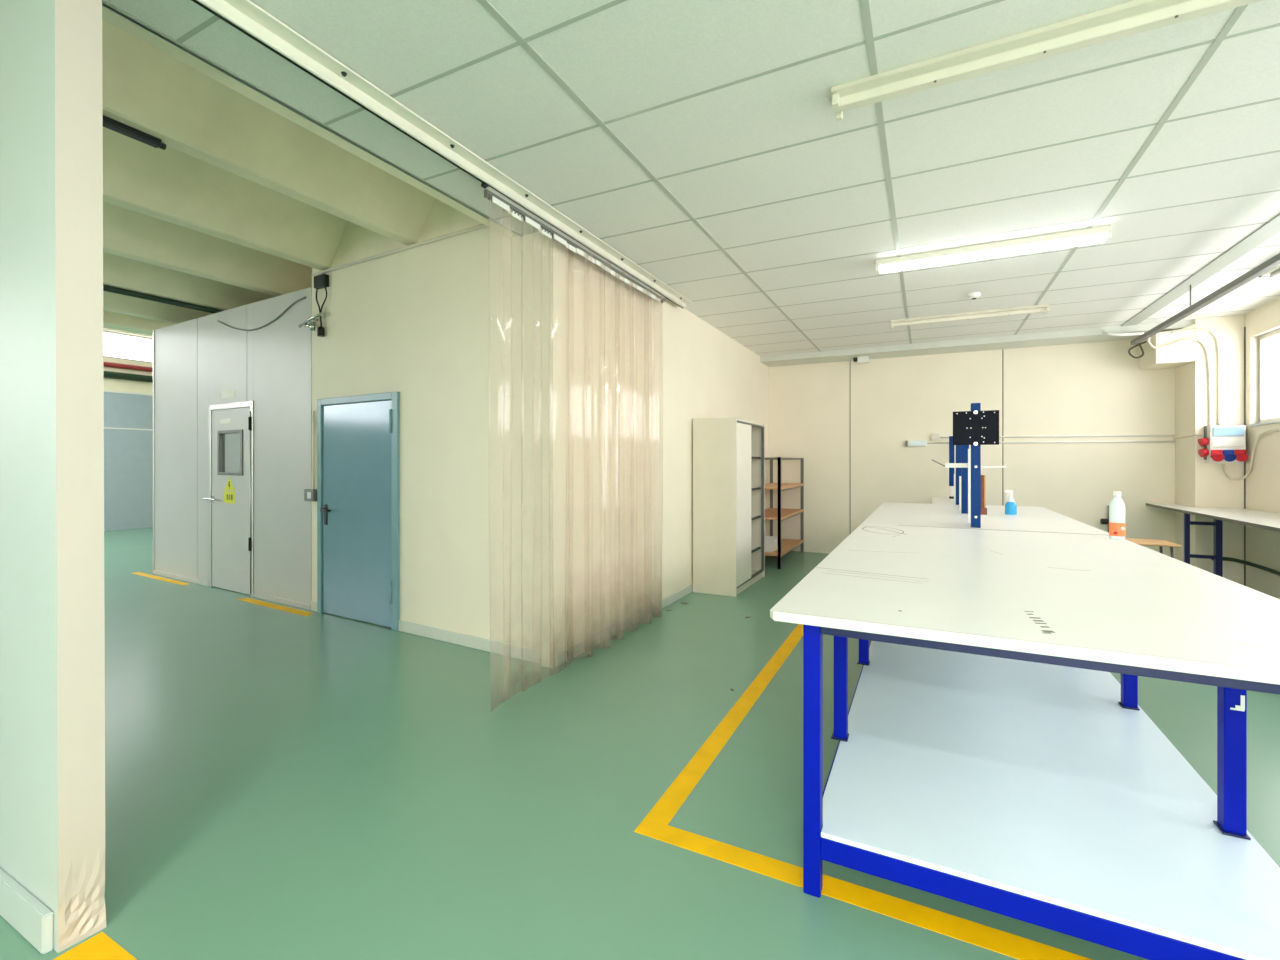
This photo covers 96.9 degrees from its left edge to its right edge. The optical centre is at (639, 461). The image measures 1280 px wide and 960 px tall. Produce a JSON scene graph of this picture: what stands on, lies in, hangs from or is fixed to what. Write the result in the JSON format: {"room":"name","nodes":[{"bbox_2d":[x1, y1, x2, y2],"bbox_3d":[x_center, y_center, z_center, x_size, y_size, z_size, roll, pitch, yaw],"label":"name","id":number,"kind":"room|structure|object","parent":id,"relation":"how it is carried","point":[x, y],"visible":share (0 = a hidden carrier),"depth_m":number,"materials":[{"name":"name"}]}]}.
{"room":"factory workshop","nodes":[
{"label":"factory workshop","id":0,"kind":"room"},
{"bbox_2d":[0,0,106,953],"bbox_3d":[-2.532,-0.105,2.112,1.973,3.040,0.130,0,0,27],"label":"wall","id":1,"kind":"structure","parent":0,"point":[52,617],"depth_m":1.70,"materials":[{"name":"paint"}]},
{"bbox_2d":[103,328,152,530],"bbox_3d":[-12.355,-0.785,9.028,0.200,4.400,13.350,0,0,27],"label":"wall","id":2,"kind":"structure","parent":0,"point":[128,454],"depth_m":11.92,"materials":[{"name":"paint"}]},
{"bbox_2d":[103,361,152,371],"bbox_3d":[-11.555,-1.995,10.276,0.100,0.100,9.100,0,0,27],"label":"pipe","id":3,"kind":"object","parent":2,"relation":"attached to","point":[106,364],"visible":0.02,"depth_m":11.86,"materials":[{"name":"red metal"}]},
{"bbox_2d":[103,330,152,362],"bbox_3d":[-11.056,-2.425,11.593,0.060,0.560,5.100,0,0,27],"label":"window","id":4,"kind":"structure","parent":2,"relation":"in","point":[104,331],"depth_m":11.98,"materials":[{"name":"metal"}]},
{"bbox_2d":[104,371,152,382],"bbox_3d":[-11.537,-1.785,10.267,0.140,0.140,9.100,0,0,27],"label":"pipe","id":5,"kind":"object","parent":2,"relation":"attached to","point":[107,374],"visible":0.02,"depth_m":11.84,"materials":[{"name":"green metal"}]},
{"bbox_2d":[104,390,152,430],"bbox_3d":[-12.261,-1.075,8.980,0.010,0.790,13.350,0,0,27],"label":"trim","id":6,"kind":"structure","parent":2,"relation":"attached to","point":[104,390],"depth_m":11.93,"materials":[{"name":"white metal"}]},
{"bbox_2d":[103,311,173,335],"bbox_3d":[-7.291,-2.395,6.465,0.350,1.280,13.350,0,0,27],"label":"trim","id":7,"kind":"structure","parent":0,"point":[111,320],"depth_m":7.43,"materials":[{"name":"paint"}]},
{"bbox_2d":[153,287,311,609],"bbox_3d":[-3.851,-0.130,7.684,3.517,3.090,3.212,0,0,30],"label":"wall","id":8,"kind":"structure","parent":0,"point":[195,360],"depth_m":6.04,"materials":[{"name":"metal"}]},
{"bbox_2d":[221,390,234,398],"bbox_3d":[-4.525,-0.745,6.230,0.300,0.080,0.002,0,0,30],"label":"paper notice","id":9,"kind":"object","parent":8,"relation":"attached to","point":[231,393],"visible":1,"depth_m":6.23,"materials":[{"name":"beige paper"}]},
{"bbox_2d":[203,401,253,596],"bbox_3d":[-4.483,0.385,6.215,0.990,2.060,0.146,0,0,30],"label":"door","id":10,"kind":"structure","parent":8,"relation":"in","point":[230,525],"depth_m":6.19,"materials":[{"name":"metal"}]},
{"bbox_2d":[219,418,230,423],"bbox_3d":[-4.586,-0.455,6.266,0.280,0.060,0.002,0,0,30],"label":"paper notice","id":11,"kind":"object","parent":10,"relation":"attached to","point":[227,420],"visible":1,"depth_m":6.26,"materials":[{"name":"beige paper"}]},
{"bbox_2d":[224,491,234,502],"bbox_3d":[-4.500,0.388,6.215,0.240,0.125,0.002,0,0,30],"label":"warning sign","id":12,"kind":"object","parent":10,"relation":"attached to","point":[229,497],"visible":1,"depth_m":6.21,"materials":[{"name":"yellow plastic"}]},
{"bbox_2d":[224,477,234,490],"bbox_3d":[-4.500,0.240,6.215,0.240,0.150,0.002,0,0,30],"label":"warning sign","id":13,"kind":"object","parent":10,"relation":"attached to","point":[229,486],"visible":1,"depth_m":6.21,"materials":[{"name":"yellow plastic"}]},
{"bbox_2d":[217,296,305,330],"bbox_3d":[-3.966,-1.485,5.890,1.733,0.214,0.017,0,0,30],"label":"cable","id":14,"kind":"object","parent":8,"relation":"attached to","point":[304,297],"visible":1,"depth_m":5.79,"materials":[{"name":"black rubber"}]},
{"bbox_2d":[102,20,435,323],"bbox_3d":[-4.213,-2.143,4.907,6.550,0.685,13.350,0,0,27],"label":"ceiling","id":15,"kind":"structure","parent":0,"point":[239,207],"depth_m":4.16,"materials":[{"name":"paint"}]},
{"bbox_2d":[103,115,165,149],"bbox_3d":[-3.005,-1.782,2.566,0.060,0.039,1.425,0,0,27],"label":"cable tray","id":16,"kind":"object","parent":15,"relation":"attached to","point":[109,123],"visible":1,"depth_m":3.06,"materials":[{"name":"black plastic"}]},
{"bbox_2d":[103,285,222,313],"bbox_3d":[-4.962,-1.770,6.715,0.060,0.060,9.500,0,0,27],"label":"pipe","id":17,"kind":"object","parent":15,"relation":"attached to","point":[105,287],"visible":0.18,"depth_m":6.15,"materials":[{"name":"metal"}]},
{"bbox_2d":[312,199,567,654],"bbox_3d":[-1.824,-0.405,4.729,2.960,3.640,0.140,0,0,30],"label":"wall","id":18,"kind":"structure","parent":0,"point":[451,325],"depth_m":4.38,"materials":[{"name":"beige paint"}]},
{"bbox_2d":[102,6,517,237],"bbox_3d":[-2.584,-2.058,0.804,0.093,0.855,7.500,0,0,27],"label":"trim","id":19,"kind":"structure","parent":18,"relation":"attached to","point":[108,16],"depth_m":2.60,"materials":[{"name":"paint"}]},
{"bbox_2d":[304,489,316,500],"bbox_3d":[-3.124,0.315,5.378,0.150,0.110,0.056,0,0,30],"label":"wall switch","id":20,"kind":"object","parent":18,"relation":"attached to","point":[309,494],"visible":1,"depth_m":5.35,"materials":[{"name":"grey plastic"}]},
{"bbox_2d":[298,312,323,330],"bbox_3d":[-3.087,-1.307,5.334,0.376,0.163,0.095,0,0,30],"label":"valve","id":21,"kind":"object","parent":18,"relation":"attached to","point":[312,325],"visible":1,"depth_m":5.29,"materials":[{"name":"metal"}]},
{"bbox_2d":[310,318,317,330],"bbox_3d":[-3.060,-1.291,5.316,0.057,0.131,0.112,0,0,-10],"label":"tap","id":22,"kind":"object","parent":21,"relation":"on","point":[312,324],"depth_m":5.28,"materials":[{"name":"metal"}]},
{"bbox_2d":[313,411,314,488],"bbox_3d":[-3.092,-0.115,5.374,0.015,0.740,0.015,0,0,4],"label":"conduit","id":23,"kind":"object","parent":18,"relation":"attached to","point":[313,411],"visible":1,"depth_m":5.37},
{"bbox_2d":[314,274,328,336],"bbox_3d":[-2.973,-1.458,5.287,0.183,0.565,0.060,0,0,30],"label":"alarm box","id":24,"kind":"object","parent":18,"relation":"attached to","point":[321,281],"visible":0.94,"depth_m":5.27,"materials":[{"name":"black plastic"}]},
{"bbox_2d":[317,392,399,630],"bbox_3d":[-2.509,0.412,5.078,1.165,2.005,0.191,0,0,30],"label":"door","id":25,"kind":"structure","parent":18,"relation":"in","point":[358,436],"depth_m":5.03,"materials":[{"name":"blue paint"}]},
{"bbox_2d":[312,224,487,275],"bbox_3d":[-1.884,-1.772,4.665,2.800,0.032,0.032,0,0,30],"label":"conduit","id":26,"kind":"object","parent":18,"relation":"attached to","point":[480,226],"visible":0.62,"depth_m":4.70,"materials":[{"name":"beige plastic"}]},
{"bbox_2d":[311,601,540,663],"bbox_3d":[-1.869,1.370,4.667,2.935,0.090,0.014,0,0,30],"label":"baseboard","id":27,"kind":"structure","parent":18,"relation":"attached to","point":[528,654],"depth_m":4.32,"materials":[{"name":"paint"}]},
{"bbox_2d":[0,527,1279,959],"bbox_3d":[-4.314,1.475,4.985,19.000,0.120,13.800,0,0,27],"label":"floor","id":28,"kind":"structure","parent":0,"point":[280,785],"depth_m":2.46,"materials":[{"name":"green paint"}]},
{"bbox_2d":[53,932,136,959],"bbox_3d":[-1.639,1.414,1.385,0.255,0.001,0.592,0,0,27],"label":"tape","id":29,"kind":"object","parent":28,"relation":"on","point":[101,946],"visible":1,"depth_m":1.64,"materials":[{"name":"yellow plastic"}]},
{"bbox_2d":[132,572,188,585],"bbox_3d":[-5.828,1.414,6.886,1.450,0.001,0.080,0,0,30],"label":"tape","id":30,"kind":"object","parent":28,"relation":"on","point":[136,573],"visible":1,"depth_m":6.88,"materials":[{"name":"yellow plastic"}]},
{"bbox_2d":[236,598,312,615],"bbox_3d":[-3.586,1.414,5.559,1.280,0.001,0.100,0,0,30],"label":"tape","id":31,"kind":"object","parent":28,"relation":"on","point":[258,602],"visible":1,"depth_m":5.55,"materials":[{"name":"yellow plastic"}]},
{"bbox_2d":[693,417,764,596],"bbox_3d":[1.056,0.472,6.577,0.487,1.885,1.170,0,0,27],"label":"storage cabinet","id":32,"kind":"object","parent":28,"relation":"on","point":[728,453],"visible":1,"depth_m":6.10,"materials":[{"name":"beige metal"}]},
{"bbox_2d":[765,457,803,568],"bbox_3d":[1.975,0.675,8.281,0.524,1.480,1.560,0,0,27],"label":"shelving rack","id":33,"kind":"object","parent":28,"relation":"on","point":[785,546],"visible":0.68,"depth_m":8.25,"materials":[{"name":"wood"}]},
{"bbox_2d":[765,536,777,552],"bbox_3d":[1.711,1.131,7.854,0.380,0.165,0.420,0,0,27],"label":"storage bin","id":34,"kind":"object","parent":33,"relation":"on","point":[771,542],"visible":0.29,"depth_m":7.64,"materials":[{"name":"white plastic"}]},
{"bbox_2d":[634,624,1092,959],"bbox_3d":[2.114,1.414,4.044,2.120,0.001,5.275,0,0,27],"label":"tape","id":35,"kind":"object","parent":28,"relation":"on","point":[654,825],"visible":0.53,"depth_m":2.01,"materials":[{"name":"yellow plastic"}]},
{"bbox_2d":[932,497,955,503],"bbox_3d":[3.999,0.953,7.214,0.500,0.925,1.415,0,0,27],"label":"side table","id":36,"kind":"object","parent":28,"relation":"on","point":[935,500],"visible":0.18,"depth_m":7.22,"materials":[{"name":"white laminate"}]},
{"bbox_2d":[948,436,953,498],"bbox_3d":[4.158,0.072,7.581,0.080,0.835,0.056,0,0,27],"label":"upright post","id":37,"kind":"object","parent":36,"relation":"on","point":[951,446],"visible":0.75,"depth_m":7.56,"materials":[{"name":"blue metal"}]},
{"bbox_2d":[862,502,1108,534],"bbox_3d":[3.077,0.952,5.351,1.593,0.925,2.712,0,0,27],"label":"workbench","id":38,"kind":"object","parent":28,"relation":"on","point":[1027,518],"visible":0.2,"depth_m":4.92,"materials":[{"name":"white laminate"}]},
{"bbox_2d":[954,445,960,504],"bbox_3d":[3.645,0.142,6.500,0.081,0.695,0.058,0,0,27],"label":"upright post","id":39,"kind":"object","parent":38,"relation":"on","point":[958,447],"visible":0.63,"depth_m":6.48,"materials":[{"name":"blue metal"}]},
{"bbox_2d":[959,445,968,513],"bbox_3d":[3.094,0.142,5.412,0.081,0.695,0.058,0,0,27],"label":"upright post","id":40,"kind":"object","parent":38,"relation":"on","point":[963,479],"visible":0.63,"depth_m":5.39,"materials":[{"name":"blue metal"}]},
{"bbox_2d":[968,403,980,527],"bbox_3d":[2.506,0.025,4.251,0.081,0.930,0.061,0,0,27],"label":"upright post","id":41,"kind":"object","parent":38,"relation":"on","point":[974,454],"visible":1,"depth_m":4.23,"materials":[{"name":"blue metal"}]},
{"bbox_2d":[932,460,1005,467],"bbox_3d":[2.521,0.026,4.367,0.487,0.094,0.170,0,0,27],"label":"tray","id":42,"kind":"object","parent":41,"relation":"attached to","point":[947,465],"visible":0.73,"depth_m":4.33,"materials":[{"name":"white plastic"}]},
{"bbox_2d":[953,410,998,445],"bbox_3d":[2.492,-0.253,4.210,0.296,0.261,0.032,0,0,27],"label":"plate","id":43,"kind":"object","parent":41,"relation":"attached to","point":[975,427],"visible":1,"depth_m":4.20,"materials":[{"name":"black plastic"}]},
{"bbox_2d":[981,475,986,514],"bbox_3d":[2.631,0.247,4.365,0.048,0.295,0.275,0,0,27],"label":"wooden board","id":44,"kind":"object","parent":41,"relation":"attached to","point":[983,477],"visible":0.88,"depth_m":4.27,"materials":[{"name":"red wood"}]},
{"bbox_2d":[1004,490,1016,514],"bbox_3d":[3.468,0.377,5.306,0.097,0.226,0.094,0,0,27],"label":"spray bottle","id":45,"kind":"object","parent":38,"relation":"on","point":[1010,506],"visible":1,"depth_m":5.28,"materials":[{"name":"blue plastic"}]},
{"bbox_2d":[770,524,1279,959],"bbox_3d":[1.795,0.952,2.819,1.593,0.926,2.948,0,0,27],"label":"workbench","id":46,"kind":"object","parent":28,"relation":"on","point":[990,755],"visible":1,"depth_m":1.91,"materials":[{"name":"white laminate"}]},
{"bbox_2d":[821,641,1279,959],"bbox_3d":[1.756,1.208,2.806,1.266,0.016,2.787,0,0,27],"label":"shelf","id":47,"kind":"object","parent":46,"relation":"attached to","point":[1035,783],"depth_m":2.00,"materials":[{"name":"white laminate"}]},
{"bbox_2d":[1109,491,1125,539],"bbox_3d":[3.041,0.339,3.611,0.082,0.302,0.091,0,0,27],"label":"plastic bottle","id":48,"kind":"object","parent":46,"relation":"on","point":[1117,525],"visible":1,"depth_m":3.59,"materials":[{"name":"white plastic"}]},
{"bbox_2d":[1125,538,1181,557],"bbox_3d":[5.073,1.105,5.681,0.420,0.623,0.400,0,0,27],"label":"stool","id":49,"kind":"object","parent":28,"relation":"on","point":[1148,542],"visible":0.24,"depth_m":5.59,"materials":[{"name":"brown wood"}]},
{"bbox_2d":[1146,503,1279,576],"bbox_3d":[5.477,0.963,4.698,0.679,0.905,4.930,0,0,27],"label":"bench","id":50,"kind":"object","parent":28,"relation":"on","point":[1254,518],"visible":0.79,"depth_m":5.91,"materials":[{"name":"white laminate"}]},
{"bbox_2d":[541,233,768,667],"bbox_3d":[0.724,-0.155,6.611,0.100,3.140,6.050,0,0,27],"label":"wall","id":51,"kind":"structure","parent":0,"point":[641,368],"depth_m":4.76,"materials":[{"name":"beige paint"}]},
{"bbox_2d":[556,584,692,665],"bbox_3d":[0.761,1.373,6.558,0.014,0.085,5.910,0,0,27],"label":"baseboard","id":52,"kind":"structure","parent":51,"relation":"attached to","point":[575,650],"depth_m":4.67,"materials":[{"name":"paint"}]},
{"bbox_2d":[102,0,1279,353],"bbox_3d":[1.473,-1.621,2.028,6.037,0.008,13.350,0,0,27],"label":"grid","id":53,"kind":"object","parent":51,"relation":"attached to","point":[1272,227],"depth_m":2.95,"materials":[{"name":"white metal"}]},
{"bbox_2d":[105,0,1279,355],"bbox_3d":[1.421,-1.655,2.055,5.920,0.060,13.750,0,0,27],"label":"ceiling","id":54,"kind":"structure","parent":0,"point":[627,57],"depth_m":2.83,"materials":[{"name":"tile"}]},
{"bbox_2d":[191,0,692,308],"bbox_3d":[-1.538,-1.588,1.765,0.109,0.060,8.960,0,0,27],"label":"rail","id":55,"kind":"object","parent":54,"relation":"attached to","point":[245,16],"visible":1,"depth_m":2.60,"materials":[{"name":"white metal"}]},
{"bbox_2d":[481,182,664,302],"bbox_3d":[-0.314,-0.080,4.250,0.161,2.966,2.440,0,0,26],"label":"rail","id":56,"kind":"object","parent":55,"relation":"hanging from","point":[512,208],"visible":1,"depth_m":3.82,"materials":[{"name":"metal"}]},
{"bbox_2d":[891,304,1050,328],"bbox_3d":[3.573,-1.587,6.217,1.500,0.075,0.169,0,0,27],"label":"ceiling light","id":57,"kind":"object","parent":54,"relation":"attached to","point":[1045,308],"visible":1,"depth_m":6.14,"materials":[{"name":"beige metal"}]},
{"bbox_2d":[968,292,980,299],"bbox_3d":[3.230,-1.599,5.482,0.110,0.052,0.110,0,0,27],"label":"smoke detector","id":58,"kind":"object","parent":54,"relation":"attached to","point":[974,295],"visible":1,"depth_m":5.45,"materials":[{"name":"white plastic"}]},
{"bbox_2d":[875,225,1111,274],"bbox_3d":[2.588,-1.580,4.272,1.500,0.090,0.120,0,0,27],"label":"ceiling light","id":59,"kind":"object","parent":54,"relation":"attached to","point":[1103,234],"visible":1,"depth_m":4.19,"materials":[{"name":"white plastic"}]},
{"bbox_2d":[831,0,1261,120],"bbox_3d":[1.531,-1.587,2.184,1.500,0.075,0.169,0,0,27],"label":"ceiling light","id":60,"kind":"object","parent":54,"relation":"attached to","point":[1136,16],"visible":1,"depth_m":2.17,"materials":[{"name":"beige metal"}]},
{"bbox_2d":[1130,253,1279,344],"bbox_3d":[3.047,-1.495,1.260,0.060,0.260,12.000,0,0,27],"label":"ceiling pipe","id":61,"kind":"object","parent":54,"relation":"hanging from","point":[1274,261],"visible":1,"depth_m":4.72,"materials":[{"name":"grey metal"}]},
{"bbox_2d":[1258,265,1279,277],"bbox_3d":[4.931,-1.574,4.095,0.100,0.102,1.560,0,0,27],"label":"light fixture","id":62,"kind":"object","parent":54,"relation":"attached to","point":[1274,272],"visible":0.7,"depth_m":4.64,"materials":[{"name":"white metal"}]},
{"bbox_2d":[769,339,1174,558],"bbox_3d":[4.579,-0.155,8.016,5.710,3.140,0.140,0,0,27],"label":"wall","id":63,"kind":"structure","parent":0,"point":[850,423],"depth_m":7.84,"materials":[{"name":"beige paint"}]},
{"bbox_2d":[853,356,868,363],"bbox_3d":[3.248,-1.498,8.331,0.210,0.090,0.100,0,0,27],"label":"junction box","id":64,"kind":"object","parent":63,"relation":"attached to","point":[864,359],"visible":1,"depth_m":8.28,"materials":[{"name":"white plastic"}]},
{"bbox_2d":[905,440,926,446],"bbox_3d":[3.997,-0.270,8.206,0.280,0.090,0.056,0,0,27],"label":"emergency light","id":65,"kind":"object","parent":63,"relation":"attached to","point":[910,443],"visible":1,"depth_m":8.19,"materials":[{"name":"white plastic"}]},
{"bbox_2d":[931,433,939,439],"bbox_3d":[4.216,-0.360,8.096,0.110,0.100,0.045,0,0,27],"label":"junction box","id":66,"kind":"object","parent":63,"relation":"attached to","point":[934,436],"visible":1,"depth_m":8.07,"materials":[{"name":"white plastic"}]},
{"bbox_2d":[760,320,1192,366],"bbox_3d":[4.383,-1.593,7.740,5.410,0.105,0.530,0,0,27],"label":"trim","id":67,"kind":"structure","parent":63,"relation":"attached to","point":[1089,335],"depth_m":7.56,"materials":[{"name":"paint"}]},
{"bbox_2d":[927,441,1174,443],"bbox_3d":[5.322,-0.263,7.548,2.720,0.047,0.022,0,0,27],"label":"conduit","id":68,"kind":"object","parent":63,"relation":"attached to","point":[1032,441],"visible":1,"depth_m":7.34,"materials":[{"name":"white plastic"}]},
{"bbox_2d":[940,435,1174,437],"bbox_3d":[5.389,-0.338,7.514,2.570,0.047,0.022,0,0,27],"label":"conduit","id":69,"kind":"object","parent":63,"relation":"attached to","point":[1069,435],"visible":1,"depth_m":7.30,"materials":[{"name":"white plastic"}]},
{"bbox_2d":[1100,506,1108,532],"bbox_3d":[5.924,0.985,7.198,0.111,0.860,0.072,0,0,20],"label":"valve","id":70,"kind":"object","parent":63,"relation":"attached to","point":[1102,521],"visible":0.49,"depth_m":7.19,"materials":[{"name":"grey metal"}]},
{"bbox_2d":[1103,330,1143,335],"bbox_3d":[5.718,-1.543,6.714,0.385,0.113,0.107,0,0,36],"label":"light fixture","id":71,"kind":"object","parent":63,"relation":"attached to","point":[1104,331],"visible":0.98,"depth_m":6.69,"materials":[{"name":"white plastic"}]},
{"bbox_2d":[1139,315,1244,584],"bbox_3d":[6.450,-0.105,6.665,0.750,3.040,0.580,0,0,27],"label":"column","id":72,"kind":"structure","parent":0,"point":[1198,483],"depth_m":6.39,"materials":[{"name":"beige paint"}]},
{"bbox_2d":[1128,341,1146,358],"bbox_3d":[6.046,-1.364,6.879,0.203,0.221,0.069,0,0,6],"label":"cable","id":73,"kind":"object","parent":72,"relation":"attached to","point":[1139,344],"visible":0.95,"depth_m":6.88,"materials":[{"name":"metal"}]},
{"bbox_2d":[1147,337,1211,425],"bbox_3d":[6.166,-0.966,6.499,0.555,1.119,0.096,0,0,27],"label":"cable","id":74,"kind":"object","parent":72,"relation":"attached to","point":[1148,339],"visible":0.91,"depth_m":6.36,"materials":[{"name":"white plastic"}]},
{"bbox_2d":[1173,434,1203,438],"bbox_3d":[6.391,-0.295,6.654,0.077,0.037,0.614,0,0,20],"label":"cable","id":75,"kind":"object","parent":72,"relation":"attached to","point":[1193,434],"visible":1,"depth_m":6.47,"materials":[{"name":"beige plastic"}]},
{"bbox_2d":[1171,328,1220,425],"bbox_3d":[6.281,-0.959,6.410,0.419,1.104,0.026,0,0,27],"label":"cable","id":76,"kind":"object","parent":72,"relation":"attached to","point":[1194,329],"visible":1,"depth_m":6.32,"materials":[{"name":"white plastic"}]},
{"bbox_2d":[1198,425,1248,462],"bbox_3d":[6.411,-0.195,6.238,0.375,0.420,0.219,0,0,27],"label":"box","id":77,"kind":"object","parent":72,"relation":"attached to","point":[1221,443],"visible":1,"depth_m":6.20,"materials":[{"name":"white plastic"}]},
{"bbox_2d":[1198,448,1208,456],"bbox_3d":[6.296,-0.103,6.329,0.088,0.099,0.090,0,0,27],"label":"socket","id":78,"kind":"object","parent":77,"relation":"attached to","point":[1204,452],"depth_m":6.31,"materials":[{"name":"red plastic"}]},
{"bbox_2d":[1198,438,1208,445],"bbox_3d":[6.296,-0.223,6.329,0.088,0.099,0.090,0,0,27],"label":"socket","id":79,"kind":"object","parent":77,"relation":"attached to","point":[1203,441],"depth_m":6.30,"materials":[{"name":"red plastic"}]},
{"bbox_2d":[1210,450,1224,461],"bbox_3d":[6.334,-0.070,6.224,0.100,0.131,0.125,0,0,27],"label":"socket","id":80,"kind":"object","parent":77,"relation":"attached to","point":[1215,455],"depth_m":6.21,"materials":[{"name":"red plastic"}]},
{"bbox_2d":[1222,450,1236,461],"bbox_3d":[6.418,-0.070,6.181,0.100,0.131,0.125,0,0,27],"label":"socket","id":81,"kind":"object","parent":77,"relation":"attached to","point":[1227,455],"depth_m":6.16,"materials":[{"name":"blue plastic"}]},
{"bbox_2d":[1234,450,1248,461],"bbox_3d":[6.503,-0.070,6.138,0.100,0.131,0.125,0,0,27],"label":"socket","id":82,"kind":"object","parent":77,"relation":"attached to","point":[1239,455],"depth_m":6.12,"materials":[{"name":"red plastic"}]},
{"bbox_2d":[1244,298,1279,598],"bbox_3d":[4.013,-0.155,0.743,0.250,3.140,13.750,0,0,27],"label":"wall","id":83,"kind":"structure","parent":0,"point":[1263,481],"depth_m":6.02,"materials":[{"name":"beige paint"}]},
{"bbox_2d":[1244,327,1245,585],"bbox_3d":[6.649,-0.035,6.231,0.006,2.900,0.015,0,0,27],"label":"trim","id":84,"kind":"structure","parent":83,"relation":"attached to","point":[1244,327],"depth_m":6.23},
{"bbox_2d":[1211,557,1279,575],"bbox_3d":[5.788,1.095,4.650,0.241,0.120,3.524,0,0,23],"label":"hose","id":85,"kind":"object","parent":83,"relation":"attached to","point":[1273,571],"visible":0.81,"depth_m":5.91,"materials":[{"name":"black rubber"}]},
{"bbox_2d":[1222,428,1279,480],"bbox_3d":[6.018,-0.063,5.211,0.196,0.542,2.334,0,0,27],"label":"cable","id":86,"kind":"object","parent":83,"relation":"hanging from","point":[1260,435],"visible":1,"depth_m":6.06,"materials":[{"name":"beige plastic"}]},
{"bbox_2d":[1248,329,1279,425],"bbox_3d":[6.213,-0.868,5.121,0.260,0.965,2.150,0,0,27],"label":"window","id":87,"kind":"structure","parent":83,"relation":"in","point":[1263,419],"depth_m":6.04,"materials":[{"name":"metal"}]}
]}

